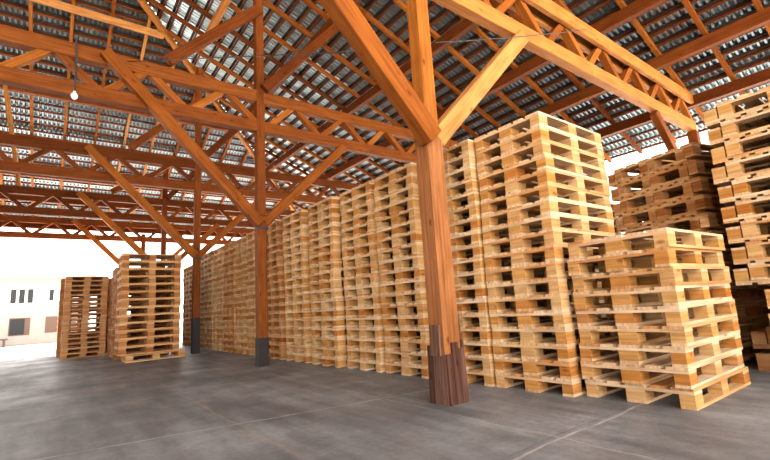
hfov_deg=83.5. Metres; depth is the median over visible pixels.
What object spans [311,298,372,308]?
wooden pallet
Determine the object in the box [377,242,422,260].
wooden pallet
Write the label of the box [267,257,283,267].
wooden pallet
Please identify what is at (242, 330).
wooden pallet
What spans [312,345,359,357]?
wooden pallet
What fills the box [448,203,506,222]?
wooden pallet
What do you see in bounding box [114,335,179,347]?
wooden pallet
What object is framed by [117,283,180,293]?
wooden pallet
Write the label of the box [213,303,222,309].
wooden pallet
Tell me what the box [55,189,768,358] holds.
pallets
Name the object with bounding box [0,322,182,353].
ground
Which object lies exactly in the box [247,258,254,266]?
wooden pallet
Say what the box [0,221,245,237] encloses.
purlin
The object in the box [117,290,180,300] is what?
wooden pallet
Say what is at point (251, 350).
wooden pallet
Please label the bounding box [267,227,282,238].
wooden pallet
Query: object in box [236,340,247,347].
wooden pallet
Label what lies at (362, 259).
wooden pallet
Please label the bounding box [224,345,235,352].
wooden pallet
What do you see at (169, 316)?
wooden pallet
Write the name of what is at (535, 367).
wooden pallet
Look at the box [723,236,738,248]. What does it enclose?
wooden pallet
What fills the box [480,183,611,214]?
wooden pallet
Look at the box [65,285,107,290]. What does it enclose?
wooden pallet
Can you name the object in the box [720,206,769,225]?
wooden pallet
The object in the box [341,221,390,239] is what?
wooden pallet
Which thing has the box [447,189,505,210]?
wooden pallet
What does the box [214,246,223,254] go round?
wooden pallet
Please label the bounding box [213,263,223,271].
wooden pallet
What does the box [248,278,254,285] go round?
wooden pallet
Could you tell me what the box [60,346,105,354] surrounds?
wooden pallet
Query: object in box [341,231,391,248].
wooden pallet
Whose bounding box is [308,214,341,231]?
wooden pallet
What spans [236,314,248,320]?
wooden pallet
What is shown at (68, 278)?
wooden pallet
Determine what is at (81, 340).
wooden pallet
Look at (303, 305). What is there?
wooden pallet
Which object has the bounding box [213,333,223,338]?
wooden pallet
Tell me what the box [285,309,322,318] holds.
wooden pallet
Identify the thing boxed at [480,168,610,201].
wooden pallet
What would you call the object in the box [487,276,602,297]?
wooden pallet
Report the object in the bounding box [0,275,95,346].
building
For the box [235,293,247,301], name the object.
wooden pallet
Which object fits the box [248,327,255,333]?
wooden pallet
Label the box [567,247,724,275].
wooden pallet
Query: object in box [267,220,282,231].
wooden pallet
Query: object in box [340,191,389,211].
wooden pallet
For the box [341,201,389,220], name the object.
wooden pallet
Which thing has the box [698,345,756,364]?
wooden pallet
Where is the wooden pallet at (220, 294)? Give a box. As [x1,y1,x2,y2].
[213,292,223,298]
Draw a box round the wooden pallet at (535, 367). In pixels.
[494,349,608,378]
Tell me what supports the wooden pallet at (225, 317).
on the wooden pallet at (225, 323)
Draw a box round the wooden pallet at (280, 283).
[268,280,284,289]
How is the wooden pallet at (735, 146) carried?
on the wooden pallet at (719, 155)
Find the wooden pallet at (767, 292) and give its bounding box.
[764,289,769,308]
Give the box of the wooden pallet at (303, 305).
[285,301,310,310]
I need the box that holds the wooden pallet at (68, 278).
[65,276,108,280]
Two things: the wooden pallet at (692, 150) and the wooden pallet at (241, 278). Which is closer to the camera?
the wooden pallet at (692, 150)
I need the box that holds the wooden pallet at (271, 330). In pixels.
[268,327,285,334]
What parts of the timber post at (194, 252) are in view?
post, post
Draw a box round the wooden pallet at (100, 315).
[63,313,106,319]
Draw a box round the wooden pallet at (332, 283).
[309,279,369,291]
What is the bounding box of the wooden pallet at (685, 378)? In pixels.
[580,348,744,389]
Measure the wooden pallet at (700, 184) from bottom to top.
0.162 m
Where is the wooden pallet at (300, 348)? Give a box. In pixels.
[286,343,312,353]
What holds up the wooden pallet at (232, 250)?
on the wooden pallet at (232, 256)
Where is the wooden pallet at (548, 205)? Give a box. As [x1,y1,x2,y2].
[481,198,613,228]
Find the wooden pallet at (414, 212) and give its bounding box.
[376,207,420,229]
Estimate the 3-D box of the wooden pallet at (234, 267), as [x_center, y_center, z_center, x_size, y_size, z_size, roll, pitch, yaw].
[-3.311,0.991,10.820,1.200,0.144,0.800,4,-12,-37]
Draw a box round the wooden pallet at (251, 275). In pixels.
[248,271,254,279]
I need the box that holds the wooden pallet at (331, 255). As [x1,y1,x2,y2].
[309,251,368,265]
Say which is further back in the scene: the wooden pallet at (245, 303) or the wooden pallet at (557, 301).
the wooden pallet at (245, 303)
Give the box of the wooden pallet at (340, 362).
[312,354,359,367]
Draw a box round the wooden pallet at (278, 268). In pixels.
[267,265,283,274]
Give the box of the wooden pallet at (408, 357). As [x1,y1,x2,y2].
[385,346,427,364]
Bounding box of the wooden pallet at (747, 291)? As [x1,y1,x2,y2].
[688,284,769,299]
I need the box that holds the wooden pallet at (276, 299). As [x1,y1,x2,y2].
[268,296,284,304]
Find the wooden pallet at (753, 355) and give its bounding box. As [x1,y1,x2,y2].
[719,341,764,359]
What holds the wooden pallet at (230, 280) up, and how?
on the wooden pallet at (232, 286)
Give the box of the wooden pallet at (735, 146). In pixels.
[724,129,769,156]
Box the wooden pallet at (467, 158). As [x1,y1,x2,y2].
[444,152,492,173]
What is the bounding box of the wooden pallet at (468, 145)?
[443,139,475,161]
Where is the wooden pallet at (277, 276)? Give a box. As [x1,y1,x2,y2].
[267,272,284,281]
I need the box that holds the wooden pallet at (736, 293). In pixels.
[689,287,767,305]
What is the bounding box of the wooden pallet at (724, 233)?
[702,231,741,245]
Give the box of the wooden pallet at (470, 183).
[446,177,500,197]
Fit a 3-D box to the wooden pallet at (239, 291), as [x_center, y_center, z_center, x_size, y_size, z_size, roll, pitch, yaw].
[-2.763,1.412,10.073,1.200,0.144,0.800,4,-12,-37]
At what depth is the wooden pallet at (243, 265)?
9.85 m
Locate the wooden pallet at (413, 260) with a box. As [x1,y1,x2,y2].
[379,254,472,271]
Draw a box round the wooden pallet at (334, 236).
[309,232,367,247]
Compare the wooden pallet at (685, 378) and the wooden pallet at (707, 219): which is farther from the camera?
the wooden pallet at (707, 219)
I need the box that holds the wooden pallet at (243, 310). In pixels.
[235,307,247,313]
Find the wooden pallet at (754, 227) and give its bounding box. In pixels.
[740,217,769,237]
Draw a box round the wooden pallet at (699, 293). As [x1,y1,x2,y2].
[573,283,732,308]
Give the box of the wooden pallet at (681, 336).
[578,316,739,346]
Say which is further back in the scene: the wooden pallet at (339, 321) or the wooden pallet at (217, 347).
the wooden pallet at (217, 347)
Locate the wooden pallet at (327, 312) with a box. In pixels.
[311,307,373,317]
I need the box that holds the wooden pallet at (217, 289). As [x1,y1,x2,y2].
[213,286,222,292]
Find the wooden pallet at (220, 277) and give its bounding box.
[213,274,223,282]
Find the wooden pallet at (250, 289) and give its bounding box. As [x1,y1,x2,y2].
[247,285,254,292]
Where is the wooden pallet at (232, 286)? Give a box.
[223,283,235,290]
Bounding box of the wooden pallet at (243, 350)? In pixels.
[236,346,248,354]
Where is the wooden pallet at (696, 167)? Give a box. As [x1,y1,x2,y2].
[616,159,718,195]
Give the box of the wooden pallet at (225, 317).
[223,314,235,320]
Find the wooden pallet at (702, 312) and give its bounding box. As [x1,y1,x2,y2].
[575,299,736,325]
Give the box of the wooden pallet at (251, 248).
[247,244,254,253]
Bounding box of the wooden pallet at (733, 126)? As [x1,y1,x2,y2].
[720,107,769,137]
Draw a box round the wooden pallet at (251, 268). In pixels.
[248,265,254,272]
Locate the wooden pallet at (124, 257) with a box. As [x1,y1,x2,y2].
[118,253,180,264]
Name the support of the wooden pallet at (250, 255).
on the wooden pallet at (250, 262)
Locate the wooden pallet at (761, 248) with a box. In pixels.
[745,239,769,258]
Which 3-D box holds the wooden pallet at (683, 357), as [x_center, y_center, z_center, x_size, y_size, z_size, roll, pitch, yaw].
[2.385,1.004,3.720,1.200,0.144,0.800,4,-12,-36]
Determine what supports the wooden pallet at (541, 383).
on the floor
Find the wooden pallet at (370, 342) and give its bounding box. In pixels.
[347,336,400,349]
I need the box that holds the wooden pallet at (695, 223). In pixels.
[619,218,726,234]
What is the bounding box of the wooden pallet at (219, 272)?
[213,268,223,276]
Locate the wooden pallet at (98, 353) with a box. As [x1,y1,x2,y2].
[60,351,104,359]
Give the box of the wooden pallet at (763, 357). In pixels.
[755,349,769,370]
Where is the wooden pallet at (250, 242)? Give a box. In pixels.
[247,237,254,246]
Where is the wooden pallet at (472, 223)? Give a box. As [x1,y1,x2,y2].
[449,216,507,234]
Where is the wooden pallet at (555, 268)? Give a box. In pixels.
[485,260,598,283]
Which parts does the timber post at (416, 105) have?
post, post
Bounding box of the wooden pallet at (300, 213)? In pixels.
[282,209,307,225]
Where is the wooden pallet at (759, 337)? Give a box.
[750,328,769,348]
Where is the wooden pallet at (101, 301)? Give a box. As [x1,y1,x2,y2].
[63,299,106,305]
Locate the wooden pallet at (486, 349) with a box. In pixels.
[463,334,520,355]
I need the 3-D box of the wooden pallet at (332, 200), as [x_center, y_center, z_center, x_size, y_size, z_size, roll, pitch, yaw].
[-0.603,-0.360,7.424,1.200,0.144,0.800,4,-12,-37]
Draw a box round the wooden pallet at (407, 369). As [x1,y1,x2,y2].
[385,357,428,378]
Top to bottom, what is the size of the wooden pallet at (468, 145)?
0.144 m
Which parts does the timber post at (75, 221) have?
post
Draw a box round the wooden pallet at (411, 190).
[375,184,418,208]
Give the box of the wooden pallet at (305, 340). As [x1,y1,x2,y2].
[286,335,311,344]
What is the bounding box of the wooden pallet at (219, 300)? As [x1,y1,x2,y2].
[213,297,223,304]
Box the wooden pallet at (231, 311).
[223,308,235,314]
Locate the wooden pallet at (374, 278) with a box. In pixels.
[343,273,395,287]
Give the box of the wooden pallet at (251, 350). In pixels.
[248,348,254,355]
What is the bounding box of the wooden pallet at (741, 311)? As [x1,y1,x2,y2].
[714,305,769,324]
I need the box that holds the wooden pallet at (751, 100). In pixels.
[716,86,769,117]
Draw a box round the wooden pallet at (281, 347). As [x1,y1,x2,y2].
[269,342,286,351]
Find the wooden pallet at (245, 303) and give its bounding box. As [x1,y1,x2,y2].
[235,300,248,307]
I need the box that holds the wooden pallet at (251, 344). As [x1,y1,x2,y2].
[248,341,254,348]
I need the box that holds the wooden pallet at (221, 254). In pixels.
[213,251,223,260]
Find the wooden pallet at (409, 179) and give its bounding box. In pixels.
[374,173,417,198]
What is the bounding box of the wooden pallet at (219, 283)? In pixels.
[214,280,223,287]
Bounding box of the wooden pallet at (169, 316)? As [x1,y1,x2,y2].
[115,312,180,323]
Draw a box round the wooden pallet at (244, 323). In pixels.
[236,320,247,326]
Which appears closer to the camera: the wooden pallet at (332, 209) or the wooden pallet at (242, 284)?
the wooden pallet at (332, 209)
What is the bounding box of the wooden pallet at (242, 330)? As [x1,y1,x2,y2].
[236,327,247,333]
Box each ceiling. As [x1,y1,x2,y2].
[0,0,296,228]
[146,0,769,210]
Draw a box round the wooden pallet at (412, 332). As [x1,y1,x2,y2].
[384,326,429,339]
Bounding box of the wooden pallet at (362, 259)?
[343,252,392,267]
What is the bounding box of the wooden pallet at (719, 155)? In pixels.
[711,146,769,168]
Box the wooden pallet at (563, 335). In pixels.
[492,320,610,343]
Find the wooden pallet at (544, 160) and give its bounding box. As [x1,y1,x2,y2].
[478,153,607,188]
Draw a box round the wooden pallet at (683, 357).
[579,332,742,367]
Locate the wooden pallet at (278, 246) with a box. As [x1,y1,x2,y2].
[267,242,282,252]
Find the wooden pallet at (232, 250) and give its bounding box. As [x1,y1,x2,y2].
[224,247,235,256]
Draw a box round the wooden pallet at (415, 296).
[380,290,475,304]
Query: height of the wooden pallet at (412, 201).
0.144 m
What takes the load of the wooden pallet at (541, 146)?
on the wooden pallet at (544, 160)
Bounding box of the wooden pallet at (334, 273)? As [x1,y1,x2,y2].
[309,269,370,282]
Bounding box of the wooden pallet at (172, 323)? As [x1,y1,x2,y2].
[115,320,179,331]
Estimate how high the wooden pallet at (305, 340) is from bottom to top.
0.144 m
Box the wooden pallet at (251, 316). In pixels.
[248,313,255,319]
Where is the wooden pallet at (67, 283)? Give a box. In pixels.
[64,281,108,287]
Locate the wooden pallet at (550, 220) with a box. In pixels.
[482,213,614,241]
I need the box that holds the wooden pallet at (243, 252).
[236,248,246,257]
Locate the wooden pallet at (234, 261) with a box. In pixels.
[224,259,236,267]
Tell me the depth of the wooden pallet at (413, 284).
5.43 m
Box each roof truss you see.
[0,24,458,162]
[0,133,360,203]
[0,184,295,227]
[0,215,254,244]
[431,0,696,131]
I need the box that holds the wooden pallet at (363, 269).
[344,262,393,277]
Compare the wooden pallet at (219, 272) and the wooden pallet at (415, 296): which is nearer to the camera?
the wooden pallet at (415, 296)
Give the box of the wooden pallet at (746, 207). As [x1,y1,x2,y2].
[735,195,769,216]
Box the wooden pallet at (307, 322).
[286,318,311,326]
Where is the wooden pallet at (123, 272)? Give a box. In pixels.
[117,269,180,278]
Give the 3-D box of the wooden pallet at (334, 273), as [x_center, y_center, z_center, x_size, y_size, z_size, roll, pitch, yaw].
[-0.541,0.770,7.200,1.200,0.144,0.800,4,-12,-36]
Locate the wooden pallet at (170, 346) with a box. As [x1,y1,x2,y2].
[114,342,178,355]
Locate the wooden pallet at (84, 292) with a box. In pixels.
[64,290,107,295]
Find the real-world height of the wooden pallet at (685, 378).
0.144 m
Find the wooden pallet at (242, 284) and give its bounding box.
[236,280,247,288]
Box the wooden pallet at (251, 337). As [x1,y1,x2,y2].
[248,334,255,341]
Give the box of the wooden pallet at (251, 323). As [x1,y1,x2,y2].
[248,320,255,326]
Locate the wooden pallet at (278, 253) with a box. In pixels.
[267,250,283,260]
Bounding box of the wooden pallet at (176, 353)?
[121,349,184,362]
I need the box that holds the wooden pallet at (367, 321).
[346,316,397,326]
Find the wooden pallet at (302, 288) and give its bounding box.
[284,284,309,294]
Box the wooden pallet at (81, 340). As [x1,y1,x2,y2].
[60,336,104,344]
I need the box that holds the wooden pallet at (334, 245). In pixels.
[309,241,353,256]
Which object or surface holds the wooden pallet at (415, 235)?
on the wooden pallet at (409, 249)
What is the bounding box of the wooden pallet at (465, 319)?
[457,312,548,326]
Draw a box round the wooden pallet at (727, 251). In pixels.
[704,249,733,263]
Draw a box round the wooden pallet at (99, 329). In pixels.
[61,327,105,334]
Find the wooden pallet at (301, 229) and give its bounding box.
[282,226,308,239]
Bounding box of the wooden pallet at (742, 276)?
[733,268,769,285]
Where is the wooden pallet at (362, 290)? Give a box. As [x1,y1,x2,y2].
[344,283,395,296]
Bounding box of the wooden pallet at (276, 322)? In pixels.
[268,319,285,326]
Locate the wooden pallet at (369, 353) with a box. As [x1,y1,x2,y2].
[347,344,400,360]
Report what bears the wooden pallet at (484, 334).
on the wooden pallet at (486, 349)
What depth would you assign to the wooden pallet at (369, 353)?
5.92 m
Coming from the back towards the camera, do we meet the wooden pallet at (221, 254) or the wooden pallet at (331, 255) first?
the wooden pallet at (221, 254)
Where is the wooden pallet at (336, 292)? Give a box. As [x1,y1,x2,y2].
[310,288,371,300]
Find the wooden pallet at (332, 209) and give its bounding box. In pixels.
[308,205,351,222]
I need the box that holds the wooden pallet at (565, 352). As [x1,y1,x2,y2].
[492,334,611,361]
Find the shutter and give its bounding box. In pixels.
[45,316,76,332]
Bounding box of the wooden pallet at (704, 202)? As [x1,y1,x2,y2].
[622,194,729,225]
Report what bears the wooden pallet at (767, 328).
on the wooden pallet at (759, 337)
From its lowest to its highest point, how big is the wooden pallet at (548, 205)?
0.144 m
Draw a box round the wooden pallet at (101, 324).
[61,322,105,329]
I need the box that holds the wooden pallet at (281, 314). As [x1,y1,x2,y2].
[268,311,284,319]
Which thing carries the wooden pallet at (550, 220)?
on the wooden pallet at (550, 236)
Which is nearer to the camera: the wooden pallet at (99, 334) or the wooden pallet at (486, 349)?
the wooden pallet at (486, 349)
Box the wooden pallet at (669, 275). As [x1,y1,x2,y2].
[572,266,731,291]
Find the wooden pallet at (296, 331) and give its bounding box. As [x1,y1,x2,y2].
[285,327,311,335]
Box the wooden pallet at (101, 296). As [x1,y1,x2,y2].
[64,294,107,299]
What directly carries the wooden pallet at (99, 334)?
on the wooden pallet at (81, 340)
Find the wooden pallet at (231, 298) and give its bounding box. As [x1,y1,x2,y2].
[224,296,234,302]
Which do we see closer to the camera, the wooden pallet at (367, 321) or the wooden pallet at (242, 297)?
the wooden pallet at (367, 321)
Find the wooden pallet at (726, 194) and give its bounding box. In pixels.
[717,185,769,205]
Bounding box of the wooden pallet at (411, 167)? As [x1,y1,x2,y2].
[374,162,416,187]
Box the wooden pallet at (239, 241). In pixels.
[236,236,246,245]
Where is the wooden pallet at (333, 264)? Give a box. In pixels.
[310,260,369,273]
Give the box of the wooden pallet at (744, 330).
[697,323,769,344]
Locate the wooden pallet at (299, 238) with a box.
[282,234,308,247]
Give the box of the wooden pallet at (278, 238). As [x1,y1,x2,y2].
[267,235,282,245]
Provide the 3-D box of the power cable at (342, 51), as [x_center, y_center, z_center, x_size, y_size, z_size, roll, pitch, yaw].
[-2.090,-2.038,5.107,4.438,1.760,0.012,-11,-12,36]
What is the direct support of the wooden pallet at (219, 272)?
on the wooden pallet at (220, 277)
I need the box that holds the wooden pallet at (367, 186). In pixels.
[340,181,374,202]
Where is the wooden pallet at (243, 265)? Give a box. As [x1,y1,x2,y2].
[237,261,246,269]
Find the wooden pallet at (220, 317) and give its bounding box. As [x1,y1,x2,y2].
[214,315,222,320]
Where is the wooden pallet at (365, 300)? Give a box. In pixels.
[345,294,395,306]
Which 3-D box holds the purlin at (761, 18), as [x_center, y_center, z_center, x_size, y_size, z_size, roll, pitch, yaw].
[2.654,-2.490,12.024,0.130,0.220,22.600,4,-12,-37]
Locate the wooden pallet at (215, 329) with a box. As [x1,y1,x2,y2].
[213,327,222,332]
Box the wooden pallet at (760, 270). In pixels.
[748,262,769,279]
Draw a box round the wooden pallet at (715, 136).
[707,125,769,147]
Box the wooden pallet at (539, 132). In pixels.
[476,125,604,162]
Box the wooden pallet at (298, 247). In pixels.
[283,242,309,255]
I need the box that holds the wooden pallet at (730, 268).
[708,266,747,281]
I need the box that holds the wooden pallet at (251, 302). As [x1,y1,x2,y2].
[248,299,254,306]
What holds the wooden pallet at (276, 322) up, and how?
on the wooden pallet at (271, 330)
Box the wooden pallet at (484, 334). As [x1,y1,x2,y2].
[460,325,519,341]
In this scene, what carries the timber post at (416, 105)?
on the floor
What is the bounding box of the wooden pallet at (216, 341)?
[214,338,223,344]
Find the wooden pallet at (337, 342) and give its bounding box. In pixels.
[312,336,359,347]
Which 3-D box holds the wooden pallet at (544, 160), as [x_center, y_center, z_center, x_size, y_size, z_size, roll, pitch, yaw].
[1.730,-0.545,4.691,1.200,0.144,0.800,4,-12,-37]
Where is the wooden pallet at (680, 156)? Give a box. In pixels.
[608,149,711,188]
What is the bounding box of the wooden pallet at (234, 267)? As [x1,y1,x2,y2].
[224,265,236,273]
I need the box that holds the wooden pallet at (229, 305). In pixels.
[223,302,234,308]
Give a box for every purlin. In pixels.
[0,84,229,131]
[0,130,253,168]
[0,172,280,201]
[0,193,285,219]
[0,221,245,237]
[29,0,163,38]
[201,0,231,50]
[241,0,361,116]
[265,0,499,170]
[301,0,667,194]
[387,6,769,183]
[593,67,769,138]
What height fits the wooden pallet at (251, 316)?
0.144 m
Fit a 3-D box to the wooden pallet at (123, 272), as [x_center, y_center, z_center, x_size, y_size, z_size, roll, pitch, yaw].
[-5.529,1.037,10.102,1.200,0.168,0.800,4,-12,-37]
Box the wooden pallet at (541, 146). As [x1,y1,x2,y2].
[476,139,605,175]
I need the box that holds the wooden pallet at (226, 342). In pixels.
[223,339,235,346]
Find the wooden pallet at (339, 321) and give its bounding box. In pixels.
[311,317,373,327]
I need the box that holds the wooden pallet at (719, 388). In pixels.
[585,366,750,410]
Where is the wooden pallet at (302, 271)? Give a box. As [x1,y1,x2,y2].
[284,267,309,278]
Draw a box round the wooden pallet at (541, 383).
[495,365,606,396]
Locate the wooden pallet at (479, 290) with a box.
[455,284,545,299]
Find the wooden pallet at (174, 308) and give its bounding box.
[116,305,179,315]
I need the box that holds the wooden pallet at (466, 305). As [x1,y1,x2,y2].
[456,298,546,312]
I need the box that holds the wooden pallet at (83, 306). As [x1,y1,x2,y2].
[63,304,106,309]
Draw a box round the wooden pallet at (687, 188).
[613,183,719,216]
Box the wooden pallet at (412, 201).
[374,196,419,219]
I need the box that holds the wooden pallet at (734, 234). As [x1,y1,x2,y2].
[726,226,769,245]
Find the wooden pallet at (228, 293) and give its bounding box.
[223,289,234,296]
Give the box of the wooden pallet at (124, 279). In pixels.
[117,276,180,286]
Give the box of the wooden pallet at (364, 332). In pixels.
[346,326,399,337]
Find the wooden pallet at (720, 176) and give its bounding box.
[711,166,769,186]
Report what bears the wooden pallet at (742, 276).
on the wooden pallet
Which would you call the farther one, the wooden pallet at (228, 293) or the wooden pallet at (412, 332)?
the wooden pallet at (228, 293)
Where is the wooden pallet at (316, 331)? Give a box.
[311,327,374,337]
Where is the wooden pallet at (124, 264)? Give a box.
[118,261,180,270]
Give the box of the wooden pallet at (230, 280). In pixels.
[223,277,235,285]
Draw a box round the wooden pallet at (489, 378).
[466,360,516,386]
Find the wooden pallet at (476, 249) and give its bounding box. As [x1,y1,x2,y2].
[451,243,538,260]
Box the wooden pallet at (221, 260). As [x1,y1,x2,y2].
[214,257,223,265]
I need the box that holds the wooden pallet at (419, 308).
[381,302,477,315]
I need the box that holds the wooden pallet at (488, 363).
[465,347,521,371]
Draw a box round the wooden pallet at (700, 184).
[619,176,717,210]
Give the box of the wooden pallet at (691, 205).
[616,200,724,230]
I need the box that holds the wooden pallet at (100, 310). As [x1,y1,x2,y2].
[63,308,106,314]
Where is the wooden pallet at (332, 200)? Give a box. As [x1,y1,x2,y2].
[308,196,351,214]
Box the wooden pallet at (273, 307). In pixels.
[268,303,284,311]
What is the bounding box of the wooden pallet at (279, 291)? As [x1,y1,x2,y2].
[268,288,284,296]
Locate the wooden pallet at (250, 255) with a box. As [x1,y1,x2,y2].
[247,251,254,259]
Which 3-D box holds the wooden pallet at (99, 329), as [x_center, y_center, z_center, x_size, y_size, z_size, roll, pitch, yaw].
[-8.200,2.735,11.728,0.960,0.125,0.800,4,-12,-37]
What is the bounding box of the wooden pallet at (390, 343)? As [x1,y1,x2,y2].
[384,337,429,352]
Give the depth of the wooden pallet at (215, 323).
10.88 m
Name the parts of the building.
pane, pane, garage door, pane, pane, pane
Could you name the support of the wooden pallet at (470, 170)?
on the wooden pallet at (470, 183)
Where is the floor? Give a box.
[0,338,769,459]
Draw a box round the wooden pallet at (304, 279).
[285,275,308,286]
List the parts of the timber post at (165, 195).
post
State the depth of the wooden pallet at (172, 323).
9.63 m
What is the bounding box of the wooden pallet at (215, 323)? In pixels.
[213,321,222,326]
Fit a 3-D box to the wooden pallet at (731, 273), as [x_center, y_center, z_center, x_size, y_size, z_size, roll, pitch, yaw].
[3.982,0.659,5.529,1.200,0.162,1.060,0,-11,-22]
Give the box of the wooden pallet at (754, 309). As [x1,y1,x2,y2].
[713,301,769,319]
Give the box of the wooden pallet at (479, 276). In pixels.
[454,270,543,286]
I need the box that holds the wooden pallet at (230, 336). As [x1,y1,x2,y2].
[224,333,235,339]
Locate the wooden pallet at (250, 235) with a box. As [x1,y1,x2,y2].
[246,231,254,240]
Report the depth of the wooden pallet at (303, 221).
7.76 m
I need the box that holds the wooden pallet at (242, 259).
[237,255,246,263]
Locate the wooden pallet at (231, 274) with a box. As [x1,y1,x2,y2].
[224,271,236,278]
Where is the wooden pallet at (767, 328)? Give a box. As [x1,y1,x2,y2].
[765,326,769,343]
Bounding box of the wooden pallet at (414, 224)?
[376,219,420,239]
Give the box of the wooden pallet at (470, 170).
[445,164,494,185]
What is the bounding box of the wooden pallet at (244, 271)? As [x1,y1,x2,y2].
[236,267,247,276]
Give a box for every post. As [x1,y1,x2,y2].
[71,218,189,267]
[76,169,219,267]
[84,67,254,353]
[100,0,346,366]
[318,0,527,405]
[650,110,700,149]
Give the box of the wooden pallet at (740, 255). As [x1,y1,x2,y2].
[731,247,769,264]
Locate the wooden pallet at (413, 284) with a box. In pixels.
[380,278,474,293]
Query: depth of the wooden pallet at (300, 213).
7.78 m
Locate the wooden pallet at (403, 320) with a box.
[382,314,478,326]
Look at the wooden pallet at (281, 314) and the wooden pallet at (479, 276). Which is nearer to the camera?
the wooden pallet at (479, 276)
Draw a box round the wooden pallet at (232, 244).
[223,240,235,250]
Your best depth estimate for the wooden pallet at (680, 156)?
5.50 m
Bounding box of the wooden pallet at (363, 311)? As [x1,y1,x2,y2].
[346,305,397,316]
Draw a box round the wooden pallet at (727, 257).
[702,254,747,266]
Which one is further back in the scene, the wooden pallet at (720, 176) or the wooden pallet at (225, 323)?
the wooden pallet at (225, 323)
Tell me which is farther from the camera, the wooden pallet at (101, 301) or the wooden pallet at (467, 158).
the wooden pallet at (101, 301)
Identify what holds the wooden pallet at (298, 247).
on the wooden pallet at (304, 254)
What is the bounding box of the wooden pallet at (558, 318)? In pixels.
[489,309,607,326]
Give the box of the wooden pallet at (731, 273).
[708,271,736,285]
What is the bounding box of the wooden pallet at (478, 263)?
[453,256,542,272]
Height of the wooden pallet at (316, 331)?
0.144 m
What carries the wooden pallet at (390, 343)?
on the wooden pallet at (408, 357)
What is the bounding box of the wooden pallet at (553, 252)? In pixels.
[484,244,599,269]
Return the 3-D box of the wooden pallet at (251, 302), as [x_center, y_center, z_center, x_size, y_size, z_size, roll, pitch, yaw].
[-2.238,1.551,9.376,1.200,0.144,0.800,4,-12,-37]
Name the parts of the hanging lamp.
bulb, cord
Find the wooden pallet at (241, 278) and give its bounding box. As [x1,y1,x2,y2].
[236,274,247,282]
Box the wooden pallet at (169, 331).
[115,327,179,339]
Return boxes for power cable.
[127,51,353,61]
[435,29,585,42]
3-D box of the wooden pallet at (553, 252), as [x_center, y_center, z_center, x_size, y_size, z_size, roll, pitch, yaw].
[1.751,0.301,4.509,1.200,0.144,0.800,4,-12,-36]
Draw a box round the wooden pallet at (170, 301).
[117,298,180,308]
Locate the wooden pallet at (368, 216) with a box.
[341,211,389,230]
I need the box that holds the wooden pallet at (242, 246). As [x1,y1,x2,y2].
[235,241,246,251]
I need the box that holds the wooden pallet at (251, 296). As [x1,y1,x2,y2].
[248,292,254,299]
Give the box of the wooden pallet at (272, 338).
[268,334,285,342]
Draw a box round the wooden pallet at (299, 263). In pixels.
[284,259,309,270]
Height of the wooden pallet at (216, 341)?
0.144 m
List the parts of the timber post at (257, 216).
post, post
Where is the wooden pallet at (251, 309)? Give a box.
[248,306,254,313]
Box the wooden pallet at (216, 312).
[214,309,222,315]
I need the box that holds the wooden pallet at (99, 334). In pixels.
[61,332,105,339]
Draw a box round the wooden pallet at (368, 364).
[347,354,400,372]
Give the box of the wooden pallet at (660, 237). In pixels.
[567,227,724,258]
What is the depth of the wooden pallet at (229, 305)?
10.29 m
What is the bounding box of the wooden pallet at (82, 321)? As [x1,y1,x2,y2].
[61,317,105,324]
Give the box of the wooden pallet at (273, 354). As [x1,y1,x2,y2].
[269,350,286,359]
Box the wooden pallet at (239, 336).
[236,333,247,340]
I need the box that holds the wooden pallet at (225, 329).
[223,327,235,333]
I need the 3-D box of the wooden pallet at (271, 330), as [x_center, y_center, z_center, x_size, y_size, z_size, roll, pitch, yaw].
[-1.669,1.964,8.591,1.200,0.144,0.800,4,-12,-37]
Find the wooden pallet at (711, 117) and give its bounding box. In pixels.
[703,90,769,129]
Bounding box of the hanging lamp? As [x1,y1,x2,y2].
[71,38,77,99]
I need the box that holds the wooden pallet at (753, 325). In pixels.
[696,319,769,340]
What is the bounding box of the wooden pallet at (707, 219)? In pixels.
[625,212,736,234]
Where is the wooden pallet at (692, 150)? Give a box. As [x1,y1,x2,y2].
[614,142,714,181]
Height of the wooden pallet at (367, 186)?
0.144 m
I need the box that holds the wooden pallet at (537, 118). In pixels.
[474,111,601,150]
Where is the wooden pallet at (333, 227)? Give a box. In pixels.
[309,223,340,239]
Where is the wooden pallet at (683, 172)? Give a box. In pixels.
[610,166,712,202]
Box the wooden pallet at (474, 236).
[450,229,508,247]
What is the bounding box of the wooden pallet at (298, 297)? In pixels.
[285,292,309,302]
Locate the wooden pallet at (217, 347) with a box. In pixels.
[213,344,223,350]
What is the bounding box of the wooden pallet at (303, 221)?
[283,217,307,232]
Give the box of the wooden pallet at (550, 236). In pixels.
[483,229,614,255]
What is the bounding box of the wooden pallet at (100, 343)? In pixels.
[60,341,105,349]
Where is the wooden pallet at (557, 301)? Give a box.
[488,292,604,311]
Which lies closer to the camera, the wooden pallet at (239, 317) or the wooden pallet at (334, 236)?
the wooden pallet at (334, 236)
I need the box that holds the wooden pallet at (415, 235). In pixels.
[376,230,421,250]
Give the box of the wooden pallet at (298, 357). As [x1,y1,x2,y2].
[286,352,312,362]
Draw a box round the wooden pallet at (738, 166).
[725,151,769,176]
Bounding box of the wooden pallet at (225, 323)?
[223,321,235,326]
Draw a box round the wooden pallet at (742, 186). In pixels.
[731,172,769,195]
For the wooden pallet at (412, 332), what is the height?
0.144 m
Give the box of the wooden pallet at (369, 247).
[342,241,391,258]
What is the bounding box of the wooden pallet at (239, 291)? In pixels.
[235,287,246,294]
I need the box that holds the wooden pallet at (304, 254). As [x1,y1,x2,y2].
[284,250,308,263]
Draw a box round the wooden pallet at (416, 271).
[380,266,473,282]
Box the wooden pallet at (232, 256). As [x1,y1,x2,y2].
[224,253,236,261]
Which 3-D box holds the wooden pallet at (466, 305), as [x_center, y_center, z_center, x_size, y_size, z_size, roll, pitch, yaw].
[1.257,0.870,5.065,1.200,0.144,0.800,4,-12,-37]

